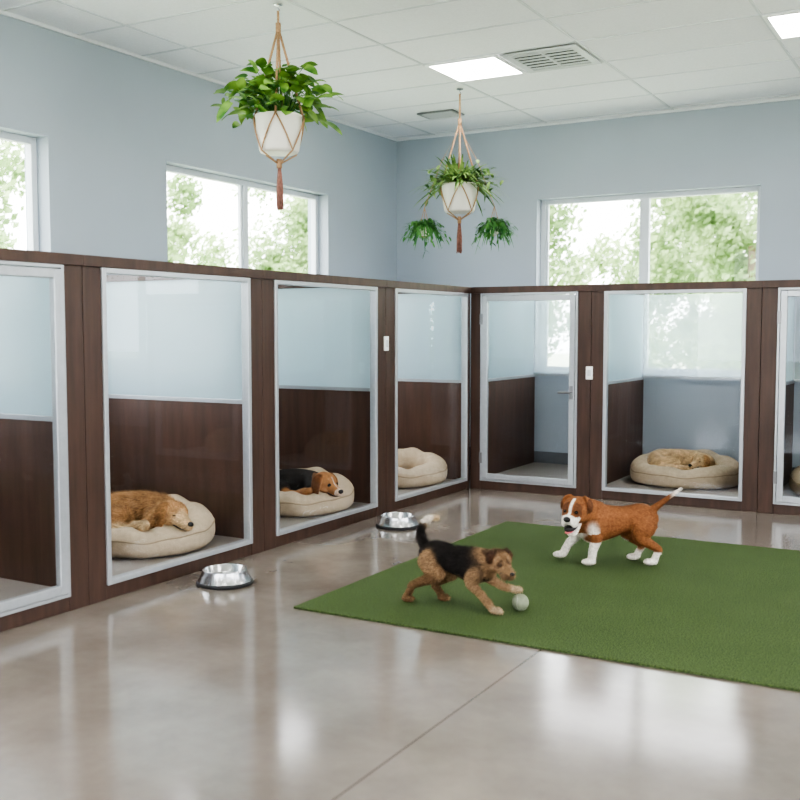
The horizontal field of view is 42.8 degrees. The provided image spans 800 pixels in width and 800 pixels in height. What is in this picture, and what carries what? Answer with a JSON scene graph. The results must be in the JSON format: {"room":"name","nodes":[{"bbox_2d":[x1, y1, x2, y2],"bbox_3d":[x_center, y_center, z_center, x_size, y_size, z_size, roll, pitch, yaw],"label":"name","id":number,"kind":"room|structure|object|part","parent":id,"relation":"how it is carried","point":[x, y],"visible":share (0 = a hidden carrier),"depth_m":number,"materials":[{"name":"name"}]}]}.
{"room":"dog boarding kennel","nodes":[
{"label":"dog boarding kennel","id":0,"kind":"room"},
{"bbox_2d":[0,14,396,280],"bbox_3d":[-3.415,-0.747,6.056,0.250,3.660,13.700,2,5,30],"label":"wall","id":1,"kind":"structure","parent":0,"point":[106,125],"depth_m":8.12,"materials":[{"name":"paint"}]},
{"bbox_2d":[0,131,38,250],"bbox_3d":[-3.239,-0.911,6.405,0.060,1.820,2.380,2,5,30],"label":"window","id":2,"kind":"structure","parent":1,"relation":"in","point":[31,153],"depth_m":7.36,"materials":[{"name":"paint"}]},
{"bbox_2d":[166,165,318,273],"bbox_3d":[-1.455,-1.125,9.525,0.060,1.820,2.380,2,5,30],"label":"window","id":3,"kind":"structure","parent":1,"relation":"in","point":[242,185],"depth_m":9.47,"materials":[{"name":"paint"}]},
{"bbox_2d":[0,9,799,141],"bbox_3d":[0.802,-2.395,3.531,9.460,0.025,13.200,2,5,30],"label":"trim","id":4,"kind":"structure","parent":1,"relation":"attached to","point":[5,13],"depth_m":9.73,"materials":[{"name":"metal"}]},
{"bbox_2d":[2,0,799,137],"bbox_3d":[0.802,-2.405,3.530,9.460,0.006,13.200,2,5,30],"label":"grid","id":5,"kind":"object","parent":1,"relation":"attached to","point":[760,14],"depth_m":7.88,"materials":[{"name":"metal"}]},
{"bbox_2d":[0,465,799,799],"bbox_3d":[0.802,1.319,3.786,9.960,0.150,13.700,2,5,30],"label":"floor","id":6,"kind":"structure","parent":0,"point":[177,688],"depth_m":4.11,"materials":[{"name":"concrete"}]},
{"bbox_2d":[0,248,88,631],"bbox_3d":[-2.798,0.193,5.219,1.683,1.900,1.590,2,5,30],"label":"stall","id":7,"kind":"object","parent":6,"relation":"on","point":[44,547],"visible":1,"depth_m":5.58,"materials":[{"name":"brown wood"}]},
{"bbox_3d":[-2.453,-0.343,5.878,1.575,0.822,0.012,2,5,30],"label":"divider glass","id":8,"kind":"part","parent":7,"relation":"part of","materials":[{"name":"glass"}]},
{"bbox_3d":[-2.453,0.554,5.939,1.595,0.920,0.037,2,5,30],"label":"divider panel","id":9,"kind":"part","parent":7,"relation":"part of","materials":[{"name":"brown wood"}]},
{"bbox_3d":[-2.116,-0.698,4.768,0.082,0.060,1.590,2,5,30],"label":"header rail","id":10,"kind":"part","parent":7,"relation":"part of","materials":[{"name":"brown wood"}]},
{"bbox_3d":[-1.757,0.206,5.464,0.060,1.840,0.132,2,5,30],"label":"post","id":11,"kind":"part","parent":7,"relation":"part of","materials":[{"name":"brown wood"}]},
{"bbox_2d":[82,255,263,604],"bbox_3d":[-2.023,0.099,6.590,1.667,1.900,1.565,2,5,30],"label":"stall","id":12,"kind":"object","parent":6,"relation":"on","point":[172,351],"visible":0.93,"depth_m":6.99,"materials":[{"name":"brown wood"}]},
{"bbox_3d":[-1.690,0.198,5.580,0.060,1.840,0.130,2,5,30],"label":"post","id":13,"kind":"part","parent":12,"relation":"part of","materials":[{"name":"brown wood"}]},
{"bbox_2d":[111,494,214,558],"bbox_3d":[-1.653,0.813,6.685,0.860,0.299,0.857,0,4,0],"label":"dog bed","id":14,"kind":"object","parent":12,"relation":"in","point":[166,540],"visible":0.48,"depth_m":6.36,"materials":[{"name":"beige fabric"}]},
{"bbox_2d":[110,489,193,532],"bbox_3d":[-1.697,0.759,6.669,0.822,0.330,0.680,0,4,0],"label":"dog","id":15,"kind":"object","parent":14,"relation":"on","point":[141,510],"visible":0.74,"depth_m":6.53},
{"bbox_3d":[-1.335,-0.792,6.135,0.082,0.060,1.565,2,5,30],"label":"header rail","id":16,"kind":"part","parent":12,"relation":"part of","materials":[{"name":"brown wood"}]},
{"bbox_3d":[-1.677,-0.436,7.234,1.575,0.822,0.012,2,5,30],"label":"divider glass","id":17,"kind":"part","parent":12,"relation":"part of","materials":[{"name":"glass"}]},
{"bbox_3d":[-1.677,0.461,7.295,1.595,0.920,0.037,2,5,30],"label":"divider panel","id":18,"kind":"part","parent":12,"relation":"part of","materials":[{"name":"brown wood"}]},
{"bbox_3d":[-0.982,0.113,6.820,0.060,1.840,0.132,2,5,30],"label":"post","id":19,"kind":"part","parent":12,"relation":"part of","materials":[{"name":"brown wood"}]},
{"bbox_2d":[196,563,253,589],"bbox_3d":[-1.039,1.042,6.055,0.336,0.089,0.336,2,5,30],"label":"bowl","id":20,"kind":"object","parent":6,"relation":"on","point":[226,576],"visible":1,"depth_m":5.95,"materials":[{"name":"silver metal"}]},
{"bbox_2d":[261,270,386,550],"bbox_3d":[-1.232,0.004,7.974,1.667,1.900,1.630,2,5,30],"label":"stall","id":21,"kind":"object","parent":6,"relation":"on","point":[324,355],"visible":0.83,"depth_m":8.38,"materials":[{"name":"brown wood"}]},
{"bbox_3d":[-0.914,0.105,6.938,0.060,1.840,0.132,2,5,30],"label":"post","id":22,"kind":"part","parent":21,"relation":"part of","materials":[{"name":"brown wood"}]},
{"bbox_2d":[279,467,353,516],"bbox_3d":[-0.784,0.717,8.085,0.840,0.299,0.836,0,4,0],"label":"dog bed","id":23,"kind":"object","parent":21,"relation":"in","point":[292,504],"visible":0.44,"depth_m":7.75,"materials":[{"name":"beige fabric"}]},
{"bbox_2d":[279,468,343,496],"bbox_3d":[-0.749,0.670,8.047,0.808,0.270,0.479,2,4,21],"label":"dog","id":24,"kind":"object","parent":23,"relation":"on","point":[302,481],"visible":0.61,"depth_m":7.91},
{"bbox_3d":[-0.870,-0.533,8.646,1.575,0.822,0.012,2,5,30],"label":"divider glass","id":25,"kind":"part","parent":21,"relation":"part of","materials":[{"name":"glass"}]},
{"bbox_3d":[-0.870,0.364,8.708,1.595,0.920,0.037,2,5,30],"label":"divider panel","id":26,"kind":"part","parent":21,"relation":"part of","materials":[{"name":"brown wood"}]},
{"bbox_3d":[-0.543,-0.887,7.520,0.082,0.060,1.630,2,5,30],"label":"header rail","id":27,"kind":"part","parent":21,"relation":"part of","materials":[{"name":"brown wood"}]},
{"bbox_3d":[-0.176,0.016,8.228,0.060,1.840,0.142,2,5,30],"label":"post","id":28,"kind":"part","parent":21,"relation":"part of","materials":[{"name":"brown wood"}]},
{"bbox_2d":[384,336,388,350],"bbox_3d":[-0.108,-0.456,8.235,0.020,0.116,0.064,2,5,30],"label":"wall switch","id":29,"kind":"object","parent":21,"relation":"attached to","point":[386,338],"visible":1,"depth_m":8.22,"materials":[{"name":"white plastic"}]},
{"bbox_2d":[376,512,418,529],"bbox_3d":[-0.016,0.922,7.804,0.336,0.089,0.336,2,5,30],"label":"bowl","id":30,"kind":"object","parent":6,"relation":"on","point":[390,520],"visible":1,"depth_m":7.70,"materials":[{"name":"silver metal"}]},
{"bbox_2d":[386,280,470,512],"bbox_3d":[-0.442,-0.091,9.357,1.667,1.900,1.560,2,5,30],"label":"stall","id":31,"kind":"object","parent":6,"relation":"on","point":[428,325],"visible":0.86,"depth_m":9.70,"materials":[{"name":"brown wood"}]},
{"bbox_3d":[-0.104,0.007,8.355,0.060,1.840,0.144,2,5,30],"label":"post","id":32,"kind":"part","parent":31,"relation":"part of","materials":[{"name":"brown wood"}]},
{"bbox_2d":[398,447,446,487],"bbox_3d":[0.023,0.621,9.476,0.840,0.299,0.816,0,4,0],"label":"dog bed","id":33,"kind":"object","parent":31,"relation":"on","point":[417,468],"visible":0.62,"depth_m":9.26,"materials":[{"name":"beige fabric"}]},
{"bbox_3d":[0.247,-0.982,8.902,0.082,0.060,1.560,2,5,30],"label":"header rail","id":34,"kind":"part","parent":31,"relation":"part of","materials":[{"name":"brown wood"}]},
{"bbox_3d":[-0.097,0.271,10.060,1.595,0.920,0.037,2,5,30],"label":"divider panel","id":35,"kind":"part","parent":31,"relation":"part of","materials":[{"name":"brown wood"}]},
{"bbox_3d":[-0.097,-0.626,9.998,1.575,0.822,0.012,2,5,30],"label":"divider glass","id":36,"kind":"part","parent":31,"relation":"part of","materials":[{"name":"glass"}]},
{"bbox_3d":[0.617,-0.079,9.617,0.060,1.840,0.058,2,5,30],"label":"post","id":37,"kind":"part","parent":31,"relation":"part of","materials":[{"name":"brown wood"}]},
{"bbox_2d":[470,284,591,497],"bbox_3d":[1.530,-0.133,9.963,1.180,1.900,1.571,2,5,30],"label":"stall","id":38,"kind":"object","parent":6,"relation":"on","point":[502,317],"visible":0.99,"depth_m":9.62,"materials":[{"name":"brown wood"}]},
{"bbox_3d":[0.727,-0.081,9.641,0.102,1.840,0.060,2,5,30],"label":"post","id":39,"kind":"part","parent":38,"relation":"part of","materials":[{"name":"brown wood"}]},
{"bbox_3d":[1.070,-0.644,10.269,0.012,0.822,1.415,2,5,30],"label":"divider glass","id":40,"kind":"part","parent":38,"relation":"part of","materials":[{"name":"glass"}]},
{"bbox_3d":[1.070,0.253,10.331,0.037,0.920,1.435,2,5,30],"label":"divider panel","id":41,"kind":"part","parent":38,"relation":"part of","materials":[{"name":"brown wood"}]},
{"bbox_3d":[1.170,-0.101,9.352,0.905,1.712,0.040,2,5,30],"label":"door frame","id":42,"kind":"part","parent":38,"relation":"part of","materials":[{"name":"metal"}]},
{"bbox_3d":[1.193,-1.010,9.310,1.180,0.060,0.082,2,5,30],"label":"header rail","id":43,"kind":"part","parent":38,"relation":"part of","materials":[{"name":"brown wood"}]},
{"bbox_3d":[1.475,-0.066,9.124,0.124,0.120,0.056,2,5,30],"label":"door handle","id":44,"kind":"part","parent":38,"relation":"part of","materials":[{"name":"metal"}]},
{"bbox_3d":[1.652,-0.045,9.115,0.122,1.840,0.060,2,5,30],"label":"post","id":45,"kind":"part","parent":38,"relation":"part of","materials":[{"name":"brown wood"}]},
{"bbox_2d":[586,366,592,378],"bbox_3d":[1.677,-0.240,9.041,0.064,0.116,0.020,2,5,30],"label":"wall switch","id":46,"kind":"object","parent":38,"relation":"attached to","point":[589,369],"visible":1,"depth_m":9.03,"materials":[{"name":"white plastic"}]},
{"bbox_2d":[294,521,799,691],"bbox_3d":[1.813,1.100,5.770,3.880,0.012,2.835,2,5,30],"label":"play mat","id":47,"kind":"object","parent":6,"relation":"on","point":[726,611],"visible":0.92,"depth_m":5.52,"materials":[{"name":"green carpet"}]},
{"bbox_2d":[402,514,523,615],"bbox_3d":[0.341,0.871,5.488,0.695,0.509,0.235,2,5,32],"label":"dog","id":48,"kind":"object","parent":47,"relation":"on","point":[441,562],"visible":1,"depth_m":5.44},
{"bbox_2d":[512,594,528,610],"bbox_3d":[0.639,1.073,5.415,0.091,0.090,0.091,2,5,30],"label":"ball","id":49,"kind":"object","parent":47,"relation":"on","point":[520,602],"visible":1,"depth_m":5.38,"materials":[{"name":"rubber"}]},
{"bbox_2d":[553,487,682,565],"bbox_3d":[1.403,0.797,6.524,0.813,0.500,0.312,-1,4,-8],"label":"dog","id":50,"kind":"object","parent":47,"relation":"on","point":[592,521],"visible":1,"depth_m":6.43},
{"bbox_2d":[589,281,761,511],"bbox_3d":[2.684,-0.091,9.343,1.440,1.900,1.507,2,5,30],"label":"stall","id":51,"kind":"object","parent":6,"relation":"on","point":[616,412],"visible":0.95,"depth_m":9.00,"materials":[{"name":"brown wood"}]},
{"bbox_3d":[1.758,-0.041,9.055,0.116,1.840,0.060,2,5,30],"label":"post","id":52,"kind":"part","parent":51,"relation":"part of","materials":[{"name":"brown wood"}]},
{"bbox_3d":[2.095,0.293,9.747,0.037,0.920,1.435,2,5,30],"label":"divider panel","id":53,"kind":"part","parent":51,"relation":"part of","materials":[{"name":"brown wood"}]},
{"bbox_3d":[2.095,-0.604,9.686,0.012,0.822,1.415,2,5,30],"label":"divider glass","id":54,"kind":"part","parent":51,"relation":"part of","materials":[{"name":"glass"}]},
{"bbox_3d":[2.331,-0.966,8.662,1.440,0.060,0.082,2,5,30],"label":"header rail","id":55,"kind":"part","parent":51,"relation":"part of","materials":[{"name":"brown wood"}]},
{"bbox_2d":[630,449,738,488],"bbox_3d":[2.628,0.625,9.425,1.021,0.299,0.816,2,5,30],"label":"dog bed","id":56,"kind":"object","parent":51,"relation":"in","point":[724,474],"visible":0.77,"depth_m":9.12,"materials":[{"name":"beige fabric"}]},
{"bbox_2d":[647,448,715,469],"bbox_3d":[2.590,0.577,9.407,0.634,0.244,0.505,1,4,12],"label":"dog","id":57,"kind":"object","parent":56,"relation":"on","point":[682,459],"visible":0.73,"depth_m":9.33},
{"bbox_3d":[2.904,0.004,8.402,0.118,1.840,0.060,2,5,30],"label":"post","id":58,"kind":"part","parent":51,"relation":"part of","materials":[{"name":"brown wood"}]},
{"bbox_2d":[757,280,799,515],"bbox_3d":[3.931,-0.041,8.624,1.440,1.900,1.523,2,5,30],"label":"stall","id":59,"kind":"object","parent":6,"relation":"on","point":[775,495],"visible":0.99,"depth_m":8.30,"materials":[{"name":"brown wood"}]},
{"bbox_3d":[3.012,0.008,8.341,0.124,1.840,0.060,2,5,30],"label":"post","id":60,"kind":"part","parent":59,"relation":"part of","materials":[{"name":"brown wood"}]},
{"bbox_3d":[3.582,-0.917,7.951,1.440,0.060,0.082,2,5,30],"label":"header rail","id":61,"kind":"part","parent":59,"relation":"part of","materials":[{"name":"brown wood"}]},
{"bbox_3d":[3.578,-0.008,8.001,1.195,1.760,0.057,2,5,30],"label":"metal frame","id":62,"kind":"part","parent":59,"relation":"part of","materials":[{"name":"metal"}]},
{"bbox_3d":[3.569,-0.007,7.987,1.147,1.712,0.040,2,5,30],"label":"door frame","id":63,"kind":"part","parent":59,"relation":"part of","materials":[{"name":"metal"}]},
{"bbox_3d":[3.346,0.342,9.036,0.037,0.920,1.435,2,5,30],"label":"divider panel","id":64,"kind":"part","parent":59,"relation":"part of","materials":[{"name":"brown wood"}]},
{"bbox_3d":[3.346,-0.555,8.974,0.012,0.822,1.415,2,5,30],"label":"divider glass","id":65,"kind":"part","parent":59,"relation":"part of","materials":[{"name":"glass"}]},
{"bbox_2d":[789,465,799,495],"bbox_3d":[3.833,0.675,8.694,0.980,0.299,0.816,2,5,30],"label":"dog bed","id":66,"kind":"object","parent":59,"relation":"on","point":[794,480],"visible":1,"depth_m":8.74,"materials":[{"name":"beige fabric"}]},
{"bbox_2d":[0,0,799,138],"bbox_3d":[0.802,-2.467,3.526,9.960,0.120,13.700,2,5,30],"label":"ceiling","id":67,"kind":"structure","parent":0,"point":[255,17],"depth_m":7.74,"materials":[{"name":"tile"}]},
{"bbox_2d":[211,3,342,209],"bbox_3d":[-0.790,-1.949,6.815,0.950,1.352,0.940,2,5,30],"label":"hanging plant","id":68,"kind":"object","parent":67,"relation":"hanging from","point":[278,129],"visible":1,"depth_m":6.71,"materials":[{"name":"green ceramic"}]},
{"bbox_3d":[-0.808,-1.771,6.814,0.316,0.250,0.316,2,5,30],"label":"pot","id":69,"kind":"part","parent":68,"relation":"part of","materials":[{"name":"white ceramic"}]},
{"bbox_2d":[417,109,463,118],"bbox_3d":[0.406,-2.851,10.188,0.400,0.016,0.260,2,5,30],"label":"ceiling vent","id":70,"kind":"object","parent":67,"relation":"in","point":[444,113],"visible":0.94,"depth_m":10.15,"materials":[{"name":"metal"}]},
{"bbox_2d":[400,88,517,256],"bbox_3d":[0.546,-2.038,9.197,0.956,1.501,0.967,-3,5,-38],"label":"hanging plant","id":71,"kind":"object","parent":67,"relation":"hanging from","point":[458,190],"visible":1,"depth_m":9.10,"materials":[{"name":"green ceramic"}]},
{"bbox_3d":[0.536,-1.817,9.193,0.324,0.255,0.324,2,5,30],"label":"pot","id":72,"kind":"part","parent":71,"relation":"part of","materials":[{"name":"white ceramic"}]},
{"bbox_2d":[424,54,527,82],"bbox_3d":[0.632,-2.732,8.429,0.640,0.012,0.640,2,5,30],"label":"recessed light","id":73,"kind":"object","parent":67,"relation":"in","point":[490,66],"visible":1,"depth_m":8.39,"materials":[{"name":"white plastic"}]},
{"bbox_2d":[500,44,601,72],"bbox_3d":[1.205,-2.709,8.102,0.620,0.014,0.620,2,5,30],"label":"ceiling vent","id":74,"kind":"object","parent":67,"relation":"in","point":[567,56],"visible":1,"depth_m":8.09,"materials":[{"name":"metal"}]},
{"bbox_2d":[762,10,799,39],"bbox_3d":[2.925,-2.643,7.124,0.640,0.012,0.640,2,5,30],"label":"recessed light","id":75,"kind":"object","parent":67,"relation":"in","point":[785,25],"visible":1,"depth_m":7.17,"materials":[{"name":"white plastic"}]},
{"bbox_2d":[769,13,799,37],"bbox_3d":[2.925,-2.644,7.124,0.580,0.007,0.580,2,5,30],"label":"diffuser","id":76,"kind":"object","parent":75,"relation":"attached to","point":[786,25],"depth_m":7.18,"materials":[{"name":"white plastic"}]},
{"bbox_2d":[397,99,799,466],"bbox_3d":[4.134,-0.982,9.483,9.460,3.660,0.250,2,5,30],"label":"wall","id":77,"kind":"structure","parent":0,"point":[749,145],"depth_m":10.34,"materials":[{"name":"paint"}]},
{"bbox_2d":[469,447,795,470],"bbox_3d":[4.069,0.751,9.489,9.420,0.200,0.012,2,5,30],"label":"baseboard","id":78,"kind":"structure","parent":77,"relation":"attached to","point":[539,456],"depth_m":10.88,"materials":[{"name":"plastic"}]},
{"bbox_2d":[540,186,760,374],"bbox_3d":[2.509,-1.188,10.427,2.270,1.820,0.060,2,5,30],"label":"window","id":79,"kind":"structure","parent":77,"relation":"in","point":[645,199],"depth_m":10.41,"materials":[{"name":"paint"}]},
{"label":"outside","id":80,"kind":"structure","parent":0,"visible":0},
{"bbox_2d":[548,353,736,368],"bbox_3d":[3.089,0.733,15.594,110.000,0.200,110.000,2,5,30],"label":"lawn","id":81,"kind":"structure","parent":80,"point":[556,359],"depth_m":56.85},
{"bbox_2d":[0,140,24,248],"bbox_3d":[-9.547,-2.997,18.809,5.898,7.355,5.263,2,4,26],"label":"tree","id":82,"kind":"object","parent":81,"relation":"on","point":[4,185],"visible":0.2,"depth_m":18.85,"materials":[{"name":"green plant"}]},
{"bbox_2d":[0,143,229,266],"bbox_3d":[-6.719,-3.625,24.365,6.193,7.367,5.604,2,5,30],"label":"tree","id":83,"kind":"object","parent":81,"relation":"on","point":[181,234],"visible":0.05,"depth_m":24.05,"materials":[{"name":"green plant"}]},
{"bbox_2d":[189,186,307,272],"bbox_3d":[-2.775,-3.950,29.527,5.869,7.568,5.118,2,5,30],"label":"tree","id":84,"kind":"object","parent":81,"relation":"on","point":[296,224],"visible":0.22,"depth_m":28.80,"materials":[{"name":"green plant"}]},
{"bbox_2d":[549,206,566,326],"bbox_3d":[2.899,-4.227,33.134,6.193,7.367,5.604,2,5,30],"label":"tree","id":85,"kind":"object","parent":81,"relation":"on","point":[554,301],"visible":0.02,"depth_m":33.78,"materials":[{"name":"green plant"}]},
{"bbox_2d":[548,204,597,357],"bbox_3d":[1.909,-3.432,25.154,5.898,7.355,5.263,2,4,26],"label":"tree","id":86,"kind":"object","parent":81,"relation":"on","point":[571,277],"visible":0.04,"depth_m":24.74,"materials":[{"name":"green plant"}]},
{"bbox_2d":[580,192,756,368],"bbox_3d":[8.450,-3.985,30.031,5.869,7.568,5.118,2,5,30],"label":"tree","id":87,"kind":"object","parent":81,"relation":"on","point":[657,346],"visible":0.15,"depth_m":29.65,"materials":[{"name":"green plant"}]},
{"bbox_2d":[621,192,757,369],"bbox_3d":[7.522,-3.455,21.889,6.193,7.367,5.604,2,5,30],"label":"tree","id":88,"kind":"object","parent":81,"relation":"on","point":[726,236],"visible":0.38,"depth_m":22.57,"materials":[{"name":"green plant"}]}
]}

